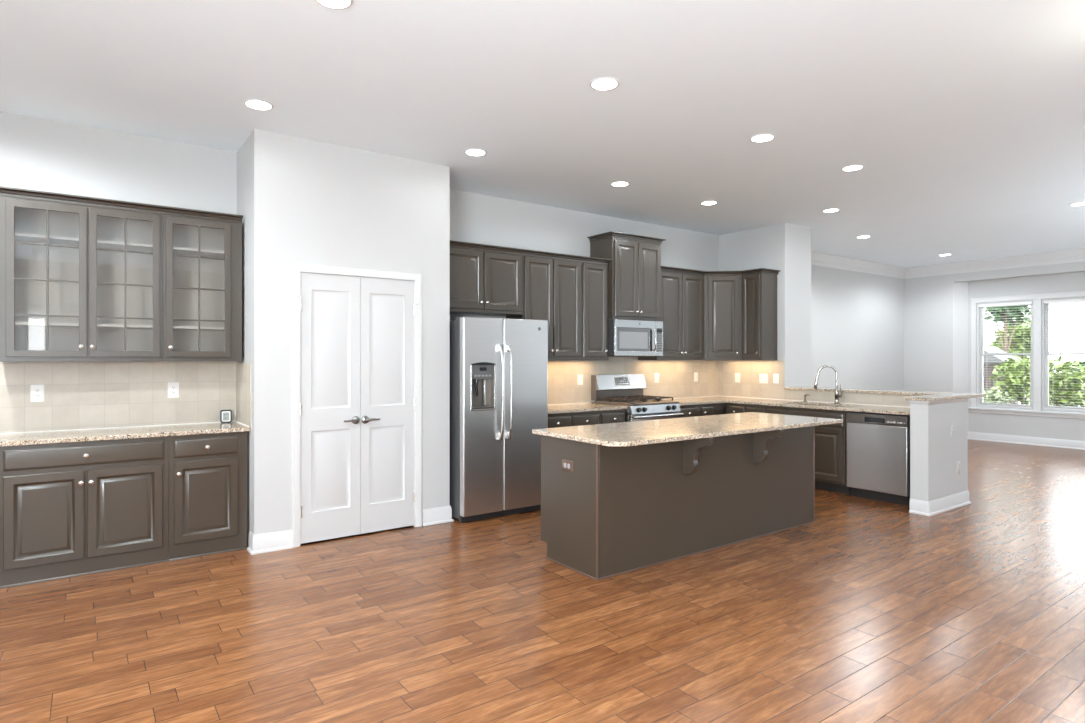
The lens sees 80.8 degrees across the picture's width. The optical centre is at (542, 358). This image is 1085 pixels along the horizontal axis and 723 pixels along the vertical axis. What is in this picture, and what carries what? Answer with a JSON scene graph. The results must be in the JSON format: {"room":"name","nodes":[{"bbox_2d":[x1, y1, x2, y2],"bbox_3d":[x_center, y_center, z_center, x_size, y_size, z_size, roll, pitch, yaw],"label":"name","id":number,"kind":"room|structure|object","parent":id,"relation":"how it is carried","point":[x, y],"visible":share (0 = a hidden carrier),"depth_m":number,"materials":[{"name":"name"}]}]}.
{"room":"kitchen","nodes":[
{"label":"kitchen","id":0,"kind":"room"},
{"bbox_2d":[0,111,236,433],"bbox_3d":[-3.796,-0.127,4.344,3.113,3.114,0.120,0,0,-36],"label":"wall","id":1,"kind":"structure","parent":0,"point":[80,160],"depth_m":4.72,"materials":[{"name":"paint"}]},
{"bbox_2d":[0,186,162,361],"bbox_3d":[-3.224,-0.538,4.451,0.962,1.120,0.373,0,0,-36],"label":"upper cabinet","id":2,"kind":"object","parent":1,"relation":"attached to","point":[81,277],"visible":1,"depth_m":4.46,"materials":[{"name":"paint"}]},
{"bbox_2d":[15,232,152,252],"bbox_3d":[-3.225,-0.814,4.491,0.879,0.018,0.278,0,0,-36],"label":"shelf","id":3,"kind":"object","parent":2,"relation":"attached to","point":[21,237],"depth_m":4.46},
{"bbox_2d":[15,322,152,328],"bbox_3d":[-3.225,-0.231,4.491,0.879,0.018,0.278,0,0,-36],"label":"shelf","id":4,"kind":"object","parent":2,"relation":"attached to","point":[18,325],"depth_m":4.48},
{"bbox_2d":[0,362,236,432],"bbox_3d":[-3.271,0.271,4.642,1.913,0.490,0.008,0,0,-36],"label":"tiles","id":5,"kind":"structure","parent":1,"relation":"attached to","point":[77,395],"depth_m":4.70,"materials":[{"name":"beige tile"}]},
{"bbox_2d":[30,385,43,401],"bbox_3d":[-3.527,0.244,4.449,0.076,0.122,0.008,0,0,-36],"label":"power outlet","id":6,"kind":"object","parent":5,"relation":"attached to","point":[36,391],"visible":1,"depth_m":4.45,"materials":[{"name":"white plastic"}]},
{"bbox_2d":[168,382,178,397],"bbox_3d":[-2.856,0.245,4.931,0.076,0.122,0.008,0,0,-36],"label":"power outlet","id":7,"kind":"object","parent":5,"relation":"attached to","point":[173,387],"visible":1,"depth_m":4.93,"materials":[{"name":"white plastic"}]},
{"bbox_2d":[163,206,242,360],"bbox_3d":[-2.619,-0.538,4.887,0.530,1.120,0.372,0,0,-36],"label":"upper cabinet","id":8,"kind":"object","parent":1,"relation":"attached to","point":[202,250],"visible":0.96,"depth_m":4.92,"materials":[{"name":"paint"}]},
{"bbox_2d":[173,247,223,257],"bbox_3d":[-2.638,-0.814,4.914,0.493,0.018,0.278,0,0,-36],"label":"shelf","id":9,"kind":"object","parent":8,"relation":"attached to","point":[176,250],"depth_m":4.87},
{"bbox_2d":[173,326,223,330],"bbox_3d":[-2.638,-0.231,4.914,0.493,0.018,0.278,0,0,-36],"label":"shelf","id":10,"kind":"object","parent":8,"relation":"attached to","point":[175,328],"depth_m":4.88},
{"bbox_2d":[237,129,449,546],"bbox_3d":[-1.657,-0.126,5.404,1.597,3.115,0.658,0,0,-36],"label":"wall","id":11,"kind":"structure","parent":0,"point":[300,200],"depth_m":4.96,"materials":[{"name":"paint"}]},
{"bbox_2d":[236,363,250,427],"bbox_3d":[-2.333,0.276,4.969,0.008,0.478,0.556,0,0,-36],"label":"tiles","id":12,"kind":"structure","parent":11,"relation":"attached to","point":[243,370],"depth_m":4.95,"materials":[{"name":"beige tile"}]},
{"bbox_2d":[247,529,292,554],"bbox_3d":[-2.043,1.363,4.782,0.296,0.135,0.151,0,0,-36],"label":"baseboard","id":13,"kind":"structure","parent":11,"relation":"attached to","point":[280,540],"depth_m":4.73,"materials":[{"name":"paint"}]},
{"bbox_2d":[298,272,359,543],"bbox_3d":[-1.666,0.380,4.984,0.499,2.073,0.091,0,0,-36],"label":"door","id":14,"kind":"structure","parent":11,"relation":"in","point":[330,304],"depth_m":5.00,"materials":[{"name":"paint"}]},
{"bbox_2d":[292,263,421,547],"bbox_3d":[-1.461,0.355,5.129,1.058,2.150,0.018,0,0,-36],"label":"trim","id":15,"kind":"structure","parent":11,"relation":"attached to","point":[297,269],"depth_m":4.85,"materials":[{"name":"paint"}]},
{"bbox_2d":[360,277,418,533],"bbox_3d":[-1.259,0.380,5.277,0.498,2.073,0.091,0,0,-36],"label":"door","id":16,"kind":"structure","parent":11,"relation":"in","point":[387,306],"depth_m":5.27,"materials":[{"name":"paint"}]},
{"bbox_2d":[422,506,453,525],"bbox_3d":[-1.073,1.363,5.757,0.289,0.135,0.601,0,0,-36],"label":"baseboard","id":17,"kind":"structure","parent":11,"relation":"attached to","point":[432,516],"depth_m":5.51,"materials":[{"name":"paint"}]},
{"bbox_2d":[0,0,1084,267],"bbox_3d":[3.679,-1.734,4.218,15.100,0.100,9.250,0,0,-36],"label":"ceiling","id":18,"kind":"structure","parent":0,"point":[964,120],"depth_m":4.10,"materials":[{"name":"paint"}]},
{"bbox_2d":[244,99,273,109],"bbox_3d":[-1.879,-1.677,4.220,0.182,0.012,0.182,0,0,-36],"label":"recessed light","id":19,"kind":"object","parent":18,"relation":"in","point":[257,104],"visible":1,"depth_m":4.20,"materials":[{"name":"paint"}]},
{"bbox_2d":[315,0,352,8],"bbox_3d":[-0.978,-1.677,2.974,0.182,0.012,0.182,0,0,-36],"label":"recessed light","id":20,"kind":"object","parent":18,"relation":"in","point":[333,4],"visible":1,"depth_m":3.00,"materials":[{"name":"paint"}]},
{"bbox_2d":[464,148,486,155],"bbox_3d":[-0.546,-1.677,5.196,0.182,0.012,0.182,0,0,-36],"label":"recessed light","id":21,"kind":"object","parent":18,"relation":"in","point":[474,151],"visible":1,"depth_m":5.17,"materials":[{"name":"paint"}]},
{"bbox_2d":[590,77,618,90],"bbox_3d":[0.380,-1.677,3.903,0.182,0.012,0.182,0,0,-36],"label":"recessed light","id":22,"kind":"object","parent":18,"relation":"in","point":[603,83],"visible":1,"depth_m":3.88,"materials":[{"name":"paint"}]},
{"bbox_2d":[611,181,628,186],"bbox_3d":[0.746,-1.677,6.135,0.182,0.012,0.182,0,0,-36],"label":"recessed light","id":23,"kind":"object","parent":18,"relation":"in","point":[616,183],"visible":1,"depth_m":6.11,"materials":[{"name":"paint"}]},
{"bbox_2d":[700,201,717,204],"bbox_3d":[1.798,-1.677,6.883,0.182,0.012,0.182,0,0,-36],"label":"recessed light","id":24,"kind":"object","parent":18,"relation":"in","point":[703,202],"visible":1,"depth_m":6.86,"materials":[{"name":"paint"}]},
{"bbox_2d":[750,133,774,141],"bbox_3d":[1.677,-1.677,4.857,0.182,0.012,0.182,0,0,-36],"label":"recessed light","id":25,"kind":"object","parent":18,"relation":"in","point":[765,137],"visible":1,"depth_m":4.83,"materials":[{"name":"paint"}]},
{"bbox_2d":[823,208,839,211],"bbox_3d":[3.274,-1.677,7.231,0.182,0.012,0.182,0,0,-36],"label":"recessed light","id":26,"kind":"object","parent":18,"relation":"in","point":[830,209],"visible":1,"depth_m":7.20,"materials":[{"name":"paint"}]},
{"bbox_2d":[841,165,863,170],"bbox_3d":[2.735,-1.677,5.621,0.182,0.012,0.182,0,0,-36],"label":"recessed light","id":27,"kind":"object","parent":18,"relation":"in","point":[849,167],"visible":1,"depth_m":5.60,"materials":[{"name":"paint"}]},
{"bbox_2d":[856,235,870,237],"bbox_3d":[4.434,-1.677,8.803,0.182,0.012,0.182,0,0,-36],"label":"recessed light","id":28,"kind":"object","parent":18,"relation":"in","point":[863,236],"visible":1,"depth_m":8.76,"materials":[{"name":"paint"}]},
{"bbox_2d":[1070,202,1084,205],"bbox_3d":[5.843,-1.677,6.927,0.182,0.012,0.182,0,0,-36],"label":"recessed light","id":29,"kind":"object","parent":18,"relation":"in","point":[1077,203],"visible":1,"depth_m":6.92,"materials":[{"name":"paint"}]},
{"bbox_2d":[0,439,1084,722],"bbox_3d":[3.679,1.470,4.218,15.100,0.080,9.250,0,0,-36],"label":"floor","id":30,"kind":"structure","parent":0,"point":[867,611],"depth_m":3.34,"materials":[{"name":"brown wood"}]},
{"bbox_2d":[0,436,168,588],"bbox_3d":[-3.146,0.989,4.400,0.937,0.882,0.545,0,0,-36],"label":"base cabinet","id":31,"kind":"object","parent":30,"relation":"on","point":[70,509],"visible":0.96,"depth_m":4.18,"materials":[{"name":"paint"}]},
{"bbox_2d":[0,421,249,446],"bbox_3d":[-2.946,0.528,4.552,1.486,0.037,0.518,0,0,-36],"label":"countertop","id":32,"kind":"structure","parent":31,"relation":"on","point":[93,434],"depth_m":4.44,"materials":[{"name":"beige stone"}]},
{"bbox_2d":[220,410,231,422],"bbox_3d":[-2.535,0.464,5.105,0.082,0.104,0.032,0,0,-28],"label":"thermometer","id":33,"kind":"object","parent":32,"relation":"on","point":[225,415],"visible":1,"depth_m":5.09,"materials":[{"name":"white plastic"}]},
{"bbox_2d":[169,431,247,560],"bbox_3d":[-2.556,0.989,4.824,0.513,0.882,0.545,0,0,-36],"label":"base cabinet","id":34,"kind":"object","parent":30,"relation":"on","point":[208,473],"visible":0.94,"depth_m":4.62,"materials":[{"name":"paint"}]},
{"bbox_2d":[450,317,547,522],"bbox_3d":[-0.529,0.534,6.026,0.902,1.792,0.880,0,0,-36],"label":"refrigerator","id":35,"kind":"object","parent":30,"relation":"on","point":[499,366],"visible":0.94,"depth_m":5.67,"materials":[{"name":"metal"}]},
{"bbox_2d":[471,362,495,364],"bbox_3d":[-0.515,0.046,5.573,0.250,0.026,0.009,0,0,-36],"label":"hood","id":36,"kind":"object","parent":35,"relation":"attached to","point":[472,363],"depth_m":5.57,"materials":[{"name":"grey metal"}]},
{"bbox_2d":[548,411,598,427],"bbox_3d":[0.117,0.989,6.678,0.783,0.882,0.642,0,0,-36],"label":"base cabinet","id":37,"kind":"object","parent":30,"relation":"on","point":[556,420],"visible":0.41,"depth_m":6.47,"materials":[{"name":"paint"}]},
{"bbox_2d":[548,402,626,413],"bbox_3d":[0.265,0.528,6.793,1.154,0.036,0.630,0,0,-36],"label":"countertop","id":38,"kind":"structure","parent":37,"relation":"on","point":[571,407],"depth_m":6.70,"materials":[{"name":"beige stone"}]},
{"bbox_2d":[599,409,624,423],"bbox_3d":[0.585,0.989,7.015,0.368,0.882,0.642,0,0,-36],"label":"drawer","id":39,"kind":"object","parent":30,"relation":"on","point":[605,416],"visible":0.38,"depth_m":6.77,"materials":[{"name":"paint"}]},
{"bbox_2d":[591,374,683,421],"bbox_3d":[1.082,0.809,7.307,0.765,1.241,0.722,0,0,-36],"label":"gas range","id":40,"kind":"object","parent":30,"relation":"on","point":[613,389],"visible":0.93,"depth_m":7.29,"materials":[{"name":"metal"}]},
{"bbox_2d":[595,399,678,405],"bbox_3d":[1.082,0.498,7.308,0.759,0.027,0.601,0,0,-36],"label":"cooktop","id":41,"kind":"object","parent":40,"relation":"in","point":[621,402],"depth_m":7.14,"materials":[{"name":"metal"}]},
{"bbox_2d":[541,426,814,579],"bbox_3d":[1.234,0.989,5.002,2.498,0.882,0.920,0,0,-36],"label":"kitchen island","id":42,"kind":"object","parent":30,"relation":"on","point":[607,511],"visible":0.76,"depth_m":4.52,"materials":[{"name":"paint"}]},
{"bbox_2d":[562,459,572,472],"bbox_3d":[0.170,0.733,4.351,0.006,0.076,0.122,0,0,-36],"label":"outlet plate","id":43,"kind":"object","parent":42,"relation":"attached to","point":[567,464],"depth_m":4.35,"materials":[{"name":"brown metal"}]},
{"bbox_2d":[532,412,842,446],"bbox_3d":[1.236,0.531,5.015,2.585,0.030,0.914,0,0,-36],"label":"island countertop","id":44,"kind":"structure","parent":42,"relation":"on","point":[634,433],"depth_m":4.69,"materials":[{"name":"beige stone"}]},
{"bbox_2d":[678,404,698,417],"bbox_3d":[1.541,0.989,7.703,0.429,0.882,0.642,0,0,-36],"label":"drawer","id":45,"kind":"object","parent":30,"relation":"on","point":[687,410],"visible":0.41,"depth_m":7.49,"materials":[{"name":"paint"}]},
{"bbox_2d":[699,403,724,415],"bbox_3d":[2.157,0.989,8.146,1.088,0.882,0.642,0,0,-36],"label":"drawer","id":46,"kind":"object","parent":30,"relation":"on","point":[716,408],"visible":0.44,"depth_m":7.71,"materials":[{"name":"paint"}]},
{"bbox_2d":[662,396,909,414],"bbox_3d":[2.629,0.528,7.121,1.522,0.036,2.860,0,0,-36],"label":"countertop","id":47,"kind":"structure","parent":46,"relation":"on","point":[898,410],"depth_m":7.36,"materials":[{"name":"beige stone"}]},
{"bbox_2d":[814,365,841,403],"bbox_3d":[3.269,0.295,7.298,0.298,0.442,0.077,0,0,27],"label":"faucet","id":48,"kind":"object","parent":47,"relation":"on","point":[837,396],"visible":1,"depth_m":7.25,"materials":[{"name":"silver metal"}]},
{"bbox_2d":[725,403,746,413],"bbox_3d":[2.581,0.989,7.921,0.662,0.882,0.312,0,0,-36],"label":"drawer","id":49,"kind":"object","parent":30,"relation":"on","point":[730,408],"visible":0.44,"depth_m":7.75,"materials":[{"name":"paint"}]},
{"bbox_2d":[747,404,766,412],"bbox_3d":[2.753,0.989,7.683,0.662,0.882,0.274,0,0,-36],"label":"base cabinet","id":50,"kind":"object","parent":30,"relation":"on","point":[750,408],"visible":0.04,"depth_m":7.49,"materials":[{"name":"paint"}]},
{"bbox_2d":[767,406,852,494],"bbox_3d":[3.109,0.989,7.187,0.662,0.882,0.944,0,0,-36],"label":"base cabinet","id":51,"kind":"object","parent":30,"relation":"on","point":[830,439],"visible":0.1,"depth_m":6.78,"materials":[{"name":"paint"}]},
{"bbox_2d":[846,412,909,505],"bbox_3d":[3.557,0.993,6.527,0.581,0.870,0.610,0,0,-36],"label":"dishwasher","id":52,"kind":"object","parent":30,"relation":"on","point":[877,444],"visible":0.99,"depth_m":6.34,"materials":[{"name":"silver metal"}]},
{"bbox_2d":[450,189,717,320],"bbox_3d":[0.764,-0.127,7.625,5.128,3.114,0.120,0,0,-36],"label":"wall","id":53,"kind":"structure","parent":0,"point":[474,218],"depth_m":7.07,"materials":[{"name":"paint"}]},
{"bbox_2d":[450,240,524,315],"bbox_3d":[-0.684,-0.770,6.271,0.992,0.656,0.370,0,0,-36],"label":"upper cabinet","id":54,"kind":"object","parent":53,"relation":"attached to","point":[486,280],"visible":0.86,"depth_m":6.18,"materials":[{"name":"paint"}]},
{"bbox_2d":[506,249,583,360],"bbox_3d":[0.029,-0.538,6.784,0.764,1.120,0.370,0,0,-36],"label":"upper cabinet","id":55,"kind":"object","parent":53,"relation":"attached to","point":[551,282],"visible":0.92,"depth_m":6.68,"materials":[{"name":"paint"}]},
{"bbox_2d":[581,256,610,359],"bbox_3d":[0.499,-0.538,7.122,0.394,1.120,0.370,0,0,-36],"label":"upper cabinet","id":56,"kind":"object","parent":53,"relation":"attached to","point":[594,271],"visible":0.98,"depth_m":6.98,"materials":[{"name":"paint"}]},
{"bbox_2d":[587,231,665,320],"bbox_3d":[0.988,-0.920,7.436,0.854,0.964,0.431,0,0,-36],"label":"upper cabinet","id":57,"kind":"object","parent":53,"relation":"attached to","point":[634,267],"visible":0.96,"depth_m":7.25,"materials":[{"name":"paint"}]},
{"bbox_2d":[608,319,662,356],"bbox_3d":[1.002,-0.229,7.417,0.760,0.414,0.477,0,0,-36],"label":"microwave","id":58,"kind":"object","parent":57,"relation":"attached to","point":[626,338],"visible":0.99,"depth_m":7.23,"materials":[{"name":"metal"}]},
{"bbox_2d":[548,357,718,404],"bbox_3d":[0.644,0.255,7.460,4.362,0.590,0.008,0,0,-36],"label":"wall tiles","id":59,"kind":"structure","parent":53,"relation":"attached to","point":[676,377],"depth_m":7.88,"materials":[{"name":"beige tile"}]},
{"bbox_2d":[578,374,582,384],"bbox_3d":[0.436,0.245,7.300,0.076,0.122,0.008,0,0,-36],"label":"power outlet","id":60,"kind":"object","parent":59,"relation":"attached to","point":[580,376],"visible":1,"depth_m":7.30,"materials":[{"name":"white plastic"}]},
{"bbox_2d":[655,373,658,382],"bbox_3d":[1.442,0.247,8.025,0.076,0.122,0.008,0,0,-36],"label":"power outlet","id":61,"kind":"object","parent":59,"relation":"attached to","point":[656,374],"visible":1,"depth_m":8.02,"materials":[{"name":"white plastic"}]},
{"bbox_2d":[694,372,697,381],"bbox_3d":[2.041,0.247,8.454,0.076,0.122,0.010,0,0,-36],"label":"light switch","id":62,"kind":"object","parent":59,"relation":"attached to","point":[695,373],"visible":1,"depth_m":8.45,"materials":[{"name":"white plastic"}]},
{"bbox_2d":[638,266,705,359],"bbox_3d":[1.627,-0.538,7.933,0.851,1.120,0.370,0,0,-36],"label":"upper cabinet","id":63,"kind":"object","parent":53,"relation":"attached to","point":[682,290],"visible":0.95,"depth_m":7.82,"materials":[{"name":"paint"}]},
{"bbox_2d":[704,271,741,359],"bbox_3d":[2.317,-0.538,8.261,0.694,1.120,0.645,0,0,-36],"label":"upper cabinet","id":64,"kind":"object","parent":53,"relation":"attached to","point":[722,289],"visible":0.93,"depth_m":8.03,"materials":[{"name":"paint"}]},
{"bbox_2d":[718,223,810,386],"bbox_3d":[2.944,-0.127,8.493,0.575,3.114,1.019,0,0,-36],"label":"wall","id":65,"kind":"structure","parent":0,"point":[785,247],"depth_m":8.11,"materials":[{"name":"paint"}]},
{"bbox_2d":[719,360,784,398],"bbox_3d":[2.709,0.286,8.320,0.008,0.528,1.009,0,0,-36],"label":"wall tiles","id":66,"kind":"structure","parent":65,"relation":"attached to","point":[749,385],"depth_m":8.29,"materials":[{"name":"beige tile"}]},
{"bbox_2d":[735,373,739,381],"bbox_3d":[2.590,0.257,8.470,0.010,0.122,0.076,0,0,-36],"label":"light switch","id":67,"kind":"object","parent":66,"relation":"attached to","point":[737,375],"visible":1,"depth_m":8.46,"materials":[{"name":"white plastic"}]},
{"bbox_2d":[759,374,767,383],"bbox_3d":[2.823,0.259,8.145,0.010,0.122,0.120,0,0,-36],"label":"double switch","id":68,"kind":"object","parent":66,"relation":"attached to","point":[763,378],"visible":1,"depth_m":8.14,"materials":[{"name":"white plastic"}]},
{"bbox_2d":[773,374,778,383],"bbox_3d":[2.929,0.255,8.001,0.008,0.122,0.076,0,0,-36],"label":"power outlet","id":69,"kind":"object","parent":66,"relation":"attached to","point":[775,376],"visible":1,"depth_m":7.99,"materials":[{"name":"white plastic"}]},
{"bbox_2d":[741,268,780,359],"bbox_3d":[2.724,-0.538,7.981,0.378,1.120,0.335,0,0,-36],"label":"upper cabinet","id":70,"kind":"object","parent":65,"relation":"attached to","point":[759,286],"visible":1,"depth_m":7.89,"materials":[{"name":"paint"}]},
{"bbox_2d":[811,265,903,389],"bbox_3d":[4.987,-0.127,10.735,5.362,3.114,0.120,0,0,-36],"label":"wall","id":71,"kind":"structure","parent":0,"point":[857,318],"depth_m":10.98,"materials":[{"name":"paint"}]},
{"bbox_2d":[811,248,1084,278],"bbox_3d":[6.200,-1.588,8.614,4.852,0.189,4.740,0,0,-36],"label":"trim","id":72,"kind":"structure","parent":71,"relation":"attached to","point":[1075,255],"depth_m":10.76,"materials":[{"name":"paint"}]},
{"bbox_2d":[799,390,967,500],"bbox_3d":[3.308,0.910,6.889,0.947,1.040,2.008,0,0,-36],"label":"wall","id":73,"kind":"structure","parent":0,"point":[934,454],"depth_m":5.92,"materials":[{"name":"paint"}]},
{"bbox_2d":[784,390,909,406],"bbox_3d":[3.546,0.471,7.157,0.008,0.160,1.850,0,0,-36],"label":"tiles","id":74,"kind":"structure","parent":73,"relation":"attached to","point":[854,398],"depth_m":7.21,"materials":[{"name":"beige tile"}]},
{"bbox_2d":[784,386,984,400],"bbox_3d":[3.388,0.373,6.920,1.185,0.032,2.046,0,0,-36],"label":"granite ledge","id":75,"kind":"object","parent":73,"relation":"on","point":[916,395],"visible":1,"depth_m":6.65,"materials":[{"name":"beige stone"}]},
{"bbox_2d":[909,398,969,404],"bbox_3d":[3.812,0.408,6.103,0.874,0.032,0.171,0,0,-36],"label":"trim","id":76,"kind":"structure","parent":73,"relation":"attached to","point":[965,399],"depth_m":5.91,"materials":[{"name":"paint"}]},
{"bbox_2d":[909,490,970,515],"bbox_3d":[3.815,1.366,6.099,0.894,0.128,0.181,0,0,-36],"label":"baseboard","id":77,"kind":"structure","parent":73,"relation":"attached to","point":[927,508],"depth_m":5.91,"materials":[{"name":"paint"}]},
{"bbox_2d":[951,424,954,436],"bbox_3d":[3.924,0.685,6.090,0.076,0.122,0.008,0,0,-36],"label":"power outlet","id":78,"kind":"object","parent":73,"relation":"attached to","point":[952,425],"visible":1,"depth_m":6.08,"materials":[{"name":"white plastic"}]},
{"bbox_2d":[957,461,959,473],"bbox_3d":[4.026,1.055,6.163,0.076,0.122,0.008,0,0,-36],"label":"power outlet","id":79,"kind":"object","parent":73,"relation":"attached to","point":[958,462],"visible":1,"depth_m":6.16,"materials":[{"name":"white plastic"}]},
{"bbox_2d":[904,261,1084,440],"bbox_3d":[9.601,-0.127,8.475,0.514,3.114,8.940,0,0,-36],"label":"wall","id":80,"kind":"structure","parent":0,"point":[928,301],"depth_m":11.22,"materials":[{"name":"paint"}]},
{"bbox_2d":[977,300,1033,409],"bbox_3d":[7.918,-0.055,10.885,0.100,1.830,0.841,0,0,-36],"label":"window","id":81,"kind":"structure","parent":80,"relation":"attached to","point":[980,338],"depth_m":11.02,"materials":[{"name":"paint"}]},
{"bbox_2d":[979,302,1032,407],"bbox_3d":[7.883,-0.056,10.860,0.049,1.764,0.773,0,0,-36],"label":"window blind","id":82,"kind":"object","parent":80,"relation":"attached to","point":[1018,303],"visible":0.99,"depth_m":10.81,"materials":[{"name":"white plastic"}]},
{"bbox_2d":[968,432,1084,449],"bbox_3d":[6.291,1.363,8.680,5.077,0.135,4.740,0,0,-36],"label":"baseboard","id":83,"kind":"structure","parent":80,"relation":"attached to","point":[1038,441],"depth_m":10.56,"materials":[{"name":"paint"}]},
{"bbox_2d":[1042,297,1084,412],"bbox_3d":[8.465,-0.055,10.124,0.100,1.830,0.845,0,0,-36],"label":"window","id":84,"kind":"structure","parent":80,"relation":"attached to","point":[1045,315],"depth_m":10.42,"materials":[{"name":"paint"}]},
{"bbox_2d":[1044,299,1084,410],"bbox_3d":[8.430,-0.056,10.099,0.049,1.764,0.777,0,0,-36],"label":"window blind","id":85,"kind":"object","parent":80,"relation":"attached to","point":[1068,300],"visible":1,"depth_m":10.17,"materials":[{"name":"white plastic"}]},
{"label":"outside","id":86,"kind":"structure","parent":0,"visible":0},
{"bbox_3d":[26.786,1.755,25.438,46.800,0.050,70.000,0,0,-36],"label":"ground","id":87,"kind":"structure","parent":86,"visible":0},
{"bbox_2d":[983,387,1014,403],"bbox_3d":[9.340,1.150,13.188,0.772,1.170,0.845,0,0,-36],"label":"shrub","id":88,"kind":"object","parent":87,"relation":"on","point":[989,394],"visible":0.14,"depth_m":13.13,"materials":[{"name":"green plant"}]},
{"bbox_2d":[983,347,1018,403],"bbox_3d":[11.138,0.705,16.024,1.200,2.050,1.300,0,0,-36],"label":"garden shed","id":89,"kind":"object","parent":87,"relation":"on","point":[987,370],"visible":0.02,"depth_m":15.54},
{"bbox_2d":[984,305,1030,352],"bbox_3d":[12.760,-0.352,17.498,2.159,4.168,1.229,0,0,-36],"label":"tree","id":90,"kind":"object","parent":87,"relation":"on","point":[1020,312],"visible":0.33,"depth_m":17.38,"materials":[{"name":"green plant"}]},
{"bbox_2d":[984,306,1030,404],"bbox_3d":[16.073,-1.620,23.888,6.400,6.700,3.600,0,0,-36],"label":"house","id":91,"kind":"structure","parent":87,"relation":"on","point":[988,328],"depth_m":21.32,"materials":[{"name":"white"}]},
{"bbox_2d":[988,355,1029,403],"bbox_3d":[10.452,0.815,13.871,1.096,1.837,1.060,0,0,9],"label":"shrub","id":92,"kind":"object","parent":87,"relation":"on","point":[1015,372],"visible":0.66,"depth_m":13.81,"materials":[{"name":"green plant"}]},
{"bbox_2d":[986,317,1051,360],"bbox_3d":[14.039,0.238,18.900,2.116,2.989,1.337,0,0,-17],"label":"tree","id":93,"kind":"object","parent":87,"relation":"on","point":[1014,347],"visible":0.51,"depth_m":18.69,"materials":[{"name":"green plant"}]},
{"bbox_2d":[1026,355,1084,406],"bbox_3d":[10.315,0.825,12.776,1.088,1.818,1.020,0,0,-36],"label":"shrub","id":94,"kind":"object","parent":87,"relation":"on","point":[1056,381],"visible":0.59,"depth_m":12.54,"materials":[{"name":"green plant"}]},
{"bbox_2d":[1055,361,1084,406],"bbox_3d":[11.495,0.763,13.305,1.471,1.940,1.765,0,0,-36],"label":"shrub","id":95,"kind":"object","parent":87,"relation":"on","point":[1080,362],"visible":0.1,"depth_m":13.50,"materials":[{"name":"green plant"}]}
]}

